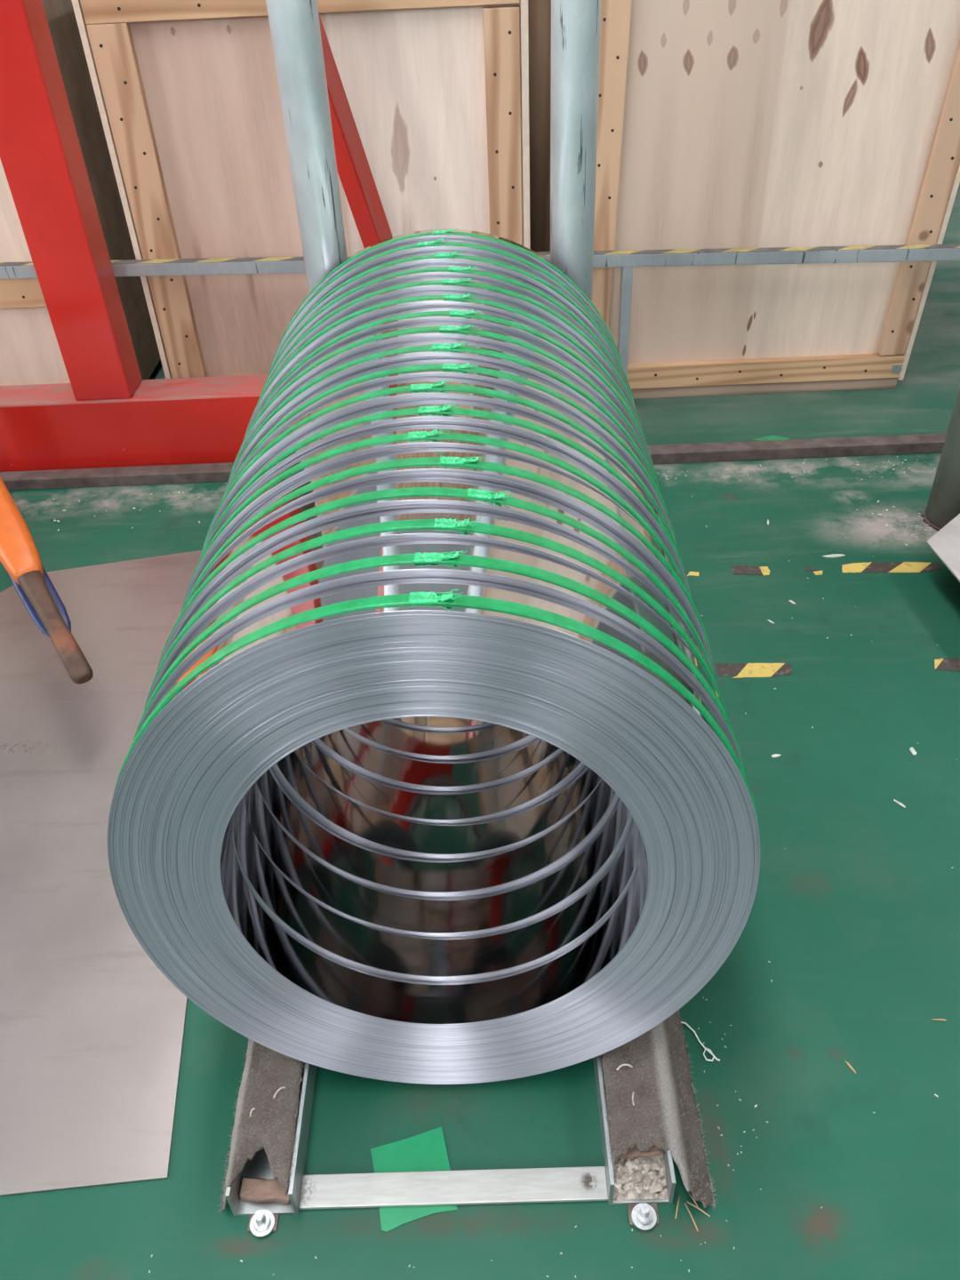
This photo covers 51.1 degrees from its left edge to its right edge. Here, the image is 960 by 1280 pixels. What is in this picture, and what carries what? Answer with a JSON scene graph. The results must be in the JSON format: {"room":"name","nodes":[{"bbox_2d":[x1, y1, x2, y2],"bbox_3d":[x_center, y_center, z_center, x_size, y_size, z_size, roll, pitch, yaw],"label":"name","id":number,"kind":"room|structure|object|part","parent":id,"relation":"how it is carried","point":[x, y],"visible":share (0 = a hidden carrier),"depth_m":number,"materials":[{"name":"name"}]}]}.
{"room":"factory floor","nodes":[
{"label":"factory floor","id":0,"kind":"room"},
{"bbox_2d":[0,183,959,1279],"bbox_3d":[-0.034,0.935,1.089,14.000,0.001,15.000,-2,38,1],"label":"floor","id":1,"kind":"structure","parent":0,"point":[854,914],"depth_m":1.53,"materials":[{"name":"green paint"}]},
{"bbox_2d":[0,476,93,684],"bbox_3d":[-1.148,-0.255,2.300,0.204,0.442,1.176,-22,42,-22],"label":"lever","id":2,"kind":"object","parent":1,"relation":"on","point":[20,556],"visible":1,"depth_m":2.12,"materials":[{"name":"paint"}]},
{"bbox_3d":[-1.167,-0.387,2.329,0.100,0.213,0.751,-25,44,-26],"label":"arm","id":3,"kind":"part","parent":2,"relation":"part of","materials":[{"name":"orange paint"}]},
{"bbox_2d":[0,0,160,385],"bbox_3d":[-1.802,-1.387,3.080,1.311,1.294,0.654,-2,38,1],"label":"crate","id":4,"kind":"object","parent":1,"relation":"on","point":[30,354],"visible":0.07,"depth_m":3.04,"materials":[{"name":"brown wood"}]},
{"bbox_3d":[-1.794,-1.019,2.977,1.086,0.094,0.030,-2,38,1],"label":"rail","id":5,"kind":"part","parent":4,"relation":"part of","materials":[{"name":"brown wood"}]},
{"bbox_3d":[-1.800,-1.214,2.849,1.278,1.250,0.012,-2,38,1],"label":"panel","id":6,"kind":"part","parent":4,"relation":"part of","materials":[{"name":"beige wood"}]},
{"bbox_2d":[0,550,201,1196],"bbox_3d":[-1.039,0.287,1.963,1.212,0.004,1.683,-2,38,1],"label":"steel plate","id":7,"kind":"object","parent":1,"relation":"on","point":[92,1030],"visible":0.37,"depth_m":1.71,"materials":[{"name":"silver metal"}]},
{"bbox_2d":[0,0,392,471],"bbox_3d":[-1.387,-2.055,1.799,2.700,3.900,0.138,-2,38,1],"label":"frame","id":8,"kind":"object","parent":1,"relation":"on","point":[107,416],"visible":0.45,"depth_m":2.67,"materials":[{"name":"paint"}]},
{"bbox_2d":[71,0,530,378],"bbox_3d":[-0.433,-1.402,3.086,1.140,1.200,0.656,-2,38,1],"label":"crate","id":9,"kind":"object","parent":1,"relation":"on","point":[187,92],"visible":0.65,"depth_m":2.72,"materials":[{"name":"brown wood"}]},
{"bbox_3d":[-0.994,-1.386,3.091,0.016,1.155,0.656,-2,38,1],"label":"panel","id":10,"kind":"part","parent":9,"relation":"part of","materials":[{"name":"brown wood"}]},
{"bbox_3d":[-0.452,-1.628,2.512,1.099,0.100,0.030,-2,38,1],"label":"rail","id":11,"kind":"part","parent":9,"relation":"part of","materials":[{"name":"brown wood"}]},
{"bbox_3d":[0.127,-1.429,3.073,0.019,1.155,0.654,-2,38,1],"label":"panel","id":12,"kind":"part","parent":9,"relation":"part of","materials":[{"name":"brown wood"}]},
{"bbox_2d":[370,1126,457,1231],"bbox_3d":[-0.090,0.726,1.353,0.102,0.001,0.117,-10,39,-9],"label":"scrap","id":13,"kind":"object","parent":1,"relation":"on","point":[426,1151],"visible":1,"depth_m":1.37,"materials":[{"name":"green plastic"}]},
{"bbox_2d":[107,0,759,1237],"bbox_3d":[-0.100,-0.827,1.097,0.798,2.750,1.682,-2,38,1],"label":"rack","id":14,"kind":"object","parent":1,"relation":"on","point":[294,25],"depth_m":1.34,"materials":[{"name":"metal"}]},
{"bbox_2d":[217,1037,306,1213],"bbox_3d":[-0.305,0.257,1.898,0.117,0.073,1.524,-2,38,1],"label":"pad","id":15,"kind":"object","parent":14,"relation":"on","point":[270,1127],"visible":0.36,"depth_m":1.37,"materials":[{"name":"fabric"}]},
{"bbox_2d":[272,1086,285,1098],"bbox_3d":[-0.278,0.625,1.387,0.005,0.004,0.021,26,47,32],"label":"cheese shaving","id":16,"kind":"object","parent":15,"relation":"on","point":[280,1088],"visible":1,"depth_m":1.39,"materials":[{"name":"white"}]},
{"bbox_2d":[249,1209,275,1237],"bbox_3d":[-0.284,0.762,1.311,0.033,0.003,0.033,-2,38,1],"label":"bolt","id":17,"kind":"object","parent":14,"relation":"in","point":[262,1229],"depth_m":1.30,"materials":[{"name":"metal"}]},
{"bbox_2d":[239,1176,289,1203],"bbox_3d":[-0.284,0.732,1.335,0.071,0.023,0.030,3,39,7],"label":"scrap","id":18,"kind":"object","parent":14,"relation":"on","point":[253,1189],"visible":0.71,"depth_m":1.33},
{"bbox_3d":[-0.291,0.257,1.910,0.086,0.060,1.541,-2,38,1],"label":"rail","id":19,"kind":"part","parent":14,"relation":"part of","materials":[{"name":"metal"}]},
{"bbox_3d":[-0.352,-1.312,1.724,0.092,2.750,0.092,-2,38,1],"label":"post","id":20,"kind":"part","parent":14,"relation":"part of","materials":[{"name":"grey metal"}]},
{"bbox_3d":[-0.055,0.282,1.252,0.789,0.794,0.156,-1,39,2],"label":"steel coil","id":21,"kind":"part","parent":14,"relation":"part of","materials":[{"name":"silver metal"}]},
{"bbox_3d":[-0.061,0.055,1.538,0.790,0.796,0.155,-2,38,1],"label":"steel coil","id":22,"kind":"part","parent":14,"relation":"part of","materials":[{"name":"silver metal"}]},
{"bbox_3d":[-0.058,0.193,1.368,0.790,0.792,0.155,-2,38,1],"label":"steel coil","id":23,"kind":"part","parent":14,"relation":"part of","materials":[{"name":"silver metal"}]},
{"bbox_3d":[-0.061,0.148,1.425,0.790,0.789,0.155,-2,38,1],"label":"steel coil","id":24,"kind":"part","parent":14,"relation":"part of","materials":[{"name":"silver metal"}]},
{"bbox_3d":[-0.054,0.237,1.310,0.789,0.792,0.156,-1,39,2],"label":"steel coil","id":25,"kind":"part","parent":14,"relation":"part of","materials":[{"name":"silver metal"}]},
{"bbox_3d":[-0.063,-0.037,1.652,0.790,0.795,0.155,-2,38,2],"label":"steel coil","id":26,"kind":"part","parent":14,"relation":"part of","materials":[{"name":"silver metal"}]},
{"bbox_3d":[-0.067,-0.262,1.940,0.790,0.791,0.156,-1,39,2],"label":"steel coil","id":27,"kind":"part","parent":14,"relation":"part of","materials":[{"name":"silver metal"}]},
{"bbox_3d":[-0.062,-0.127,1.767,0.790,0.794,0.155,-2,38,2],"label":"steel coil","id":28,"kind":"part","parent":14,"relation":"part of","materials":[{"name":"silver metal"}]},
{"bbox_3d":[-0.064,-0.172,1.825,0.790,0.790,0.156,-1,39,2],"label":"steel coil","id":29,"kind":"part","parent":14,"relation":"part of","materials":[{"name":"silver metal"}]},
{"bbox_3d":[-0.069,-0.447,2.167,0.790,0.795,0.156,-1,39,2],"label":"steel coil","id":30,"kind":"part","parent":14,"relation":"part of","materials":[{"name":"silver metal"}]},
{"bbox_3d":[-0.059,0.009,1.595,0.790,0.796,0.155,-2,38,1],"label":"steel coil","id":31,"kind":"part","parent":14,"relation":"part of","materials":[{"name":"silver metal"}]},
{"bbox_3d":[-0.066,-0.352,2.055,0.789,0.790,0.156,-1,39,2],"label":"steel coil","id":32,"kind":"part","parent":14,"relation":"part of","materials":[{"name":"silver metal"}]},
{"bbox_3d":[-0.055,0.101,1.482,0.790,0.790,0.155,-2,38,2],"label":"steel coil","id":33,"kind":"part","parent":14,"relation":"part of","materials":[{"name":"silver metal"}]},
{"bbox_3d":[-0.060,-0.081,1.711,0.790,0.793,0.155,-2,38,1],"label":"steel coil","id":34,"kind":"part","parent":14,"relation":"part of","materials":[{"name":"silver metal"}]},
{"bbox_3d":[-0.064,-0.308,1.997,0.790,0.790,0.156,-1,39,2],"label":"steel coil","id":35,"kind":"part","parent":14,"relation":"part of","materials":[{"name":"silver metal"}]},
{"bbox_3d":[-0.062,-0.216,1.883,0.790,0.791,0.155,-2,38,1],"label":"steel coil","id":36,"kind":"part","parent":14,"relation":"part of","materials":[{"name":"silver metal"}]},
{"bbox_3d":[-0.069,-0.491,2.225,0.790,0.796,0.155,-2,38,1],"label":"steel coil","id":37,"kind":"part","parent":14,"relation":"part of","materials":[{"name":"silver metal"}]},
{"bbox_3d":[-0.065,-0.400,2.110,0.790,0.794,0.156,-1,39,2],"label":"steel coil","id":38,"kind":"part","parent":14,"relation":"part of","materials":[{"name":"silver metal"}]},
{"bbox_3d":[0.168,-1.332,1.715,0.092,2.750,0.092,-2,38,1],"label":"post","id":39,"kind":"part","parent":14,"relation":"part of","materials":[{"name":"grey metal"}]},
{"bbox_3d":[0.201,0.238,1.902,0.084,0.060,1.541,-2,38,1],"label":"rail","id":40,"kind":"part","parent":14,"relation":"part of","materials":[{"name":"metal"}]},
{"bbox_2d":[608,1133,668,1200],"bbox_3d":[0.209,0.699,1.342,0.073,0.024,0.085,-2,38,1],"label":"concrete grit","id":41,"kind":"object","parent":14,"relation":"on","point":[637,1178],"visible":0.66,"depth_m":1.32,"materials":[{"name":"beige concrete"}]},
{"bbox_2d":[619,1145,661,1159],"bbox_3d":[0.210,0.680,1.337,0.062,0.014,0.022,-2,38,1],"label":"scrap","id":42,"kind":"object","parent":41,"relation":"on","point":[652,1151],"visible":0.34,"depth_m":1.33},
{"bbox_2d":[631,1202,656,1231],"bbox_3d":[0.212,0.747,1.299,0.033,0.003,0.033,-2,38,1],"label":"bolt","id":43,"kind":"object","parent":14,"relation":"in","point":[641,1222],"depth_m":1.29,"materials":[{"name":"metal"}]},
{"bbox_2d":[600,1009,718,1210],"bbox_3d":[0.232,0.240,1.884,0.149,0.074,1.536,-2,38,1],"label":"pad","id":44,"kind":"object","parent":14,"relation":"on","point":[664,1116],"visible":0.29,"depth_m":1.36,"materials":[{"name":"fabric"}]},
{"bbox_2d":[616,1064,632,1070],"bbox_3d":[0.201,0.594,1.396,0.024,0.004,0.007,-8,39,-6],"label":"cheese shaving","id":45,"kind":"object","parent":44,"relation":"on","point":[621,1065],"visible":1,"depth_m":1.40,"materials":[{"name":"fabric"}]},
{"bbox_2d":[632,1091,634,1105],"bbox_3d":[0.208,0.622,1.361,0.004,0.004,0.019,2,39,6],"label":"cheese shaving","id":46,"kind":"object","parent":44,"relation":"on","point":[633,1093],"visible":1,"depth_m":1.36,"materials":[{"name":"fabric"}]},
{"bbox_2d":[0,432,946,490],"bbox_3d":[-0.409,-0.496,2.883,4.500,0.034,0.054,-2,38,1],"label":"curb","id":47,"kind":"object","parent":1,"relation":"on","point":[922,443],"visible":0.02,"depth_m":2.86,"materials":[{"name":"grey metal"}]},
{"bbox_2d":[0,243,959,377],"bbox_3d":[-0.051,-0.917,2.976,4.645,0.550,0.060,-2,38,1],"label":"rail","id":48,"kind":"object","parent":1,"relation":"on","point":[625,260],"visible":0.59,"depth_m":2.84,"materials":[{"name":"grey metal"}]},
{"bbox_3d":[0.430,-0.894,3.001,0.080,0.445,0.060,-2,38,1],"label":"leg","id":49,"kind":"part","parent":48,"relation":"part of","materials":[{"name":"grey metal"}]},
{"bbox_2d":[49,456,957,1278],"bbox_3d":[0.053,0.148,2.071,2.591,0.002,2.108,-2,38,1],"label":"crumbs","id":50,"kind":"object","parent":1,"relation":"on","point":[936,1095],"visible":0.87,"depth_m":2.54,"materials":[{"name":"white"}]},
{"bbox_2d":[528,0,551,252],"bbox_3d":[0.236,-2.051,3.446,1.810,1.715,0.600,-2,38,1],"label":"crate","id":51,"kind":"object","parent":1,"relation":"on","point":[539,11],"visible":0.02,"depth_m":3.33,"materials":[{"name":"brown wood"}]},
{"bbox_2d":[684,569,699,575],"bbox_3d":[0.508,-0.161,2.430,0.048,0.001,0.033,-2,38,1],"label":"tape","id":52,"kind":"object","parent":1,"relation":"on","point":[693,573],"visible":0.59,"depth_m":2.43,"materials":[{"name":"yellow plastic"}]},
{"bbox_2d":[674,1191,710,1231],"bbox_3d":[0.266,0.740,1.309,0.038,0.005,0.063,-27,44,-27],"label":"straw wisps","id":53,"kind":"object","parent":1,"relation":"on","point":[696,1205],"visible":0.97,"depth_m":1.31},
{"bbox_2d":[680,1021,719,1061],"bbox_3d":[0.322,0.596,1.488,0.018,0.004,0.082,-23,43,-24],"label":"thread","id":54,"kind":"object","parent":1,"relation":"on","point":[709,1051],"visible":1,"depth_m":1.48},
{"bbox_2d":[730,564,770,575],"bbox_3d":[0.656,-0.169,2.431,0.092,0.001,0.042,3,39,7],"label":"tape","id":55,"kind":"object","parent":1,"relation":"on","point":[741,569],"visible":1,"depth_m":2.43,"materials":[{"name":"black plastic"}]},
{"bbox_2d":[715,663,791,678],"bbox_3d":[0.587,0.064,2.143,0.164,0.001,0.050,-2,38,1],"label":"tape","id":56,"kind":"object","parent":1,"relation":"on","point":[738,670],"visible":1,"depth_m":2.14,"materials":[{"name":"yellow plastic"}]},
{"bbox_2d":[752,435,790,440],"bbox_3d":[0.855,-0.592,2.949,0.112,0.001,0.037,-2,38,1],"label":"scrap","id":57,"kind":"object","parent":1,"relation":"on","point":[771,437],"visible":0.65,"depth_m":2.95,"materials":[{"name":"green plastic"}]},
{"bbox_2d":[592,0,959,399],"bbox_3d":[0.814,-1.748,2.828,1.137,1.964,0.656,-2,38,1],"label":"crate","id":58,"kind":"object","parent":1,"relation":"on","point":[722,124],"visible":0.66,"depth_m":2.80,"materials":[{"name":"brown wood"}]},
{"bbox_3d":[0.815,-0.843,3.153,1.011,0.072,0.030,-2,38,1],"label":"rail","id":59,"kind":"part","parent":58,"relation":"part of","materials":[{"name":"brown wood"}]},
{"bbox_3d":[1.329,-1.774,2.815,0.106,1.920,0.656,-2,38,1],"label":"panel","id":60,"kind":"part","parent":58,"relation":"part of","materials":[{"name":"brown wood"}]},
{"bbox_2d":[771,753,781,758],"bbox_3d":[0.573,0.224,1.941,0.019,0.002,0.008,-2,38,1],"label":"flake","id":61,"kind":"object","parent":1,"relation":"on","point":[775,756],"visible":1,"depth_m":1.94,"materials":[{"name":"white"}]},
{"bbox_2d":[805,566,822,575],"bbox_3d":[0.804,-0.165,2.417,0.043,0.001,0.025,18,43,24],"label":"tape","id":62,"kind":"object","parent":1,"relation":"on","point":[820,572],"visible":1,"depth_m":2.42,"materials":[{"name":"yellow plastic"}]},
{"bbox_2d":[822,553,845,558],"bbox_3d":[0.869,-0.207,2.463,0.057,0.002,0.012,-2,38,1],"label":"flake","id":63,"kind":"object","parent":1,"relation":"on","point":[833,555],"visible":1,"depth_m":2.46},
{"bbox_2d":[844,1060,855,1073],"bbox_3d":[0.536,0.617,1.450,0.003,0.002,0.022,-17,41,-18],"label":"flake","id":64,"kind":"object","parent":1,"relation":"on","point":[847,1063],"visible":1,"depth_m":1.45,"materials":[{"name":"wood"}]},
{"bbox_2d":[841,561,941,572],"bbox_3d":[0.991,-0.175,2.417,0.241,0.001,0.045,0,39,3],"label":"tape","id":65,"kind":"object","parent":1,"relation":"on","point":[882,566],"visible":1,"depth_m":2.42,"materials":[{"name":"yellow plastic"}]},
{"bbox_2d":[893,799,905,807],"bbox_3d":[0.767,0.299,1.834,0.006,0.002,0.025,-32,47,-31],"label":"flake","id":66,"kind":"object","parent":1,"relation":"on","point":[894,800],"visible":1,"depth_m":1.83,"materials":[{"name":"white"}]},
{"bbox_2d":[909,747,916,755],"bbox_3d":[0.836,0.215,1.936,0.009,0.002,0.020,-7,39,-6],"label":"flake","id":67,"kind":"object","parent":1,"relation":"on","point":[912,750],"visible":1,"depth_m":1.93,"materials":[{"name":"white"}]},
{"bbox_2d":[931,1018,946,1021],"bbox_3d":[0.687,0.568,1.501,0.021,0.002,0.002,1,39,5],"label":"flake","id":68,"kind":"object","parent":1,"relation":"on","point":[932,1019],"visible":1,"depth_m":1.50,"materials":[{"name":"wood"}]},
{"bbox_2d":[921,386,959,531],"bbox_3d":[1.158,-1.481,1.638,0.164,3.000,0.160,-2,38,1],"label":"steel column","id":69,"kind":"structure","parent":1,"relation":"on","point":[943,505],"depth_m":2.47,"materials":[{"name":"grey metal"}]},
{"bbox_2d":[934,657,959,671],"bbox_3d":[1.009,0.051,2.132,0.088,0.001,0.047,3,39,8],"label":"tape","id":70,"kind":"object","parent":1,"relation":"on","point":[940,664],"visible":1,"depth_m":2.13,"materials":[{"name":"plastic"}]},
{"bbox_3d":[1.306,-0.116,2.245,0.320,0.098,0.370,-2,38,1],"label":"block","id":71,"kind":"object","parent":1,"relation":"on","visible":0},
{"bbox_2d":[926,513,959,582],"bbox_3d":[1.263,-0.157,2.216,0.461,0.004,0.535,-2,38,1],"label":"sheet offcut","id":72,"kind":"object","parent":71,"relation":"on","point":[945,543],"visible":1,"depth_m":2.30,"materials":[{"name":"white metal"}]}
]}

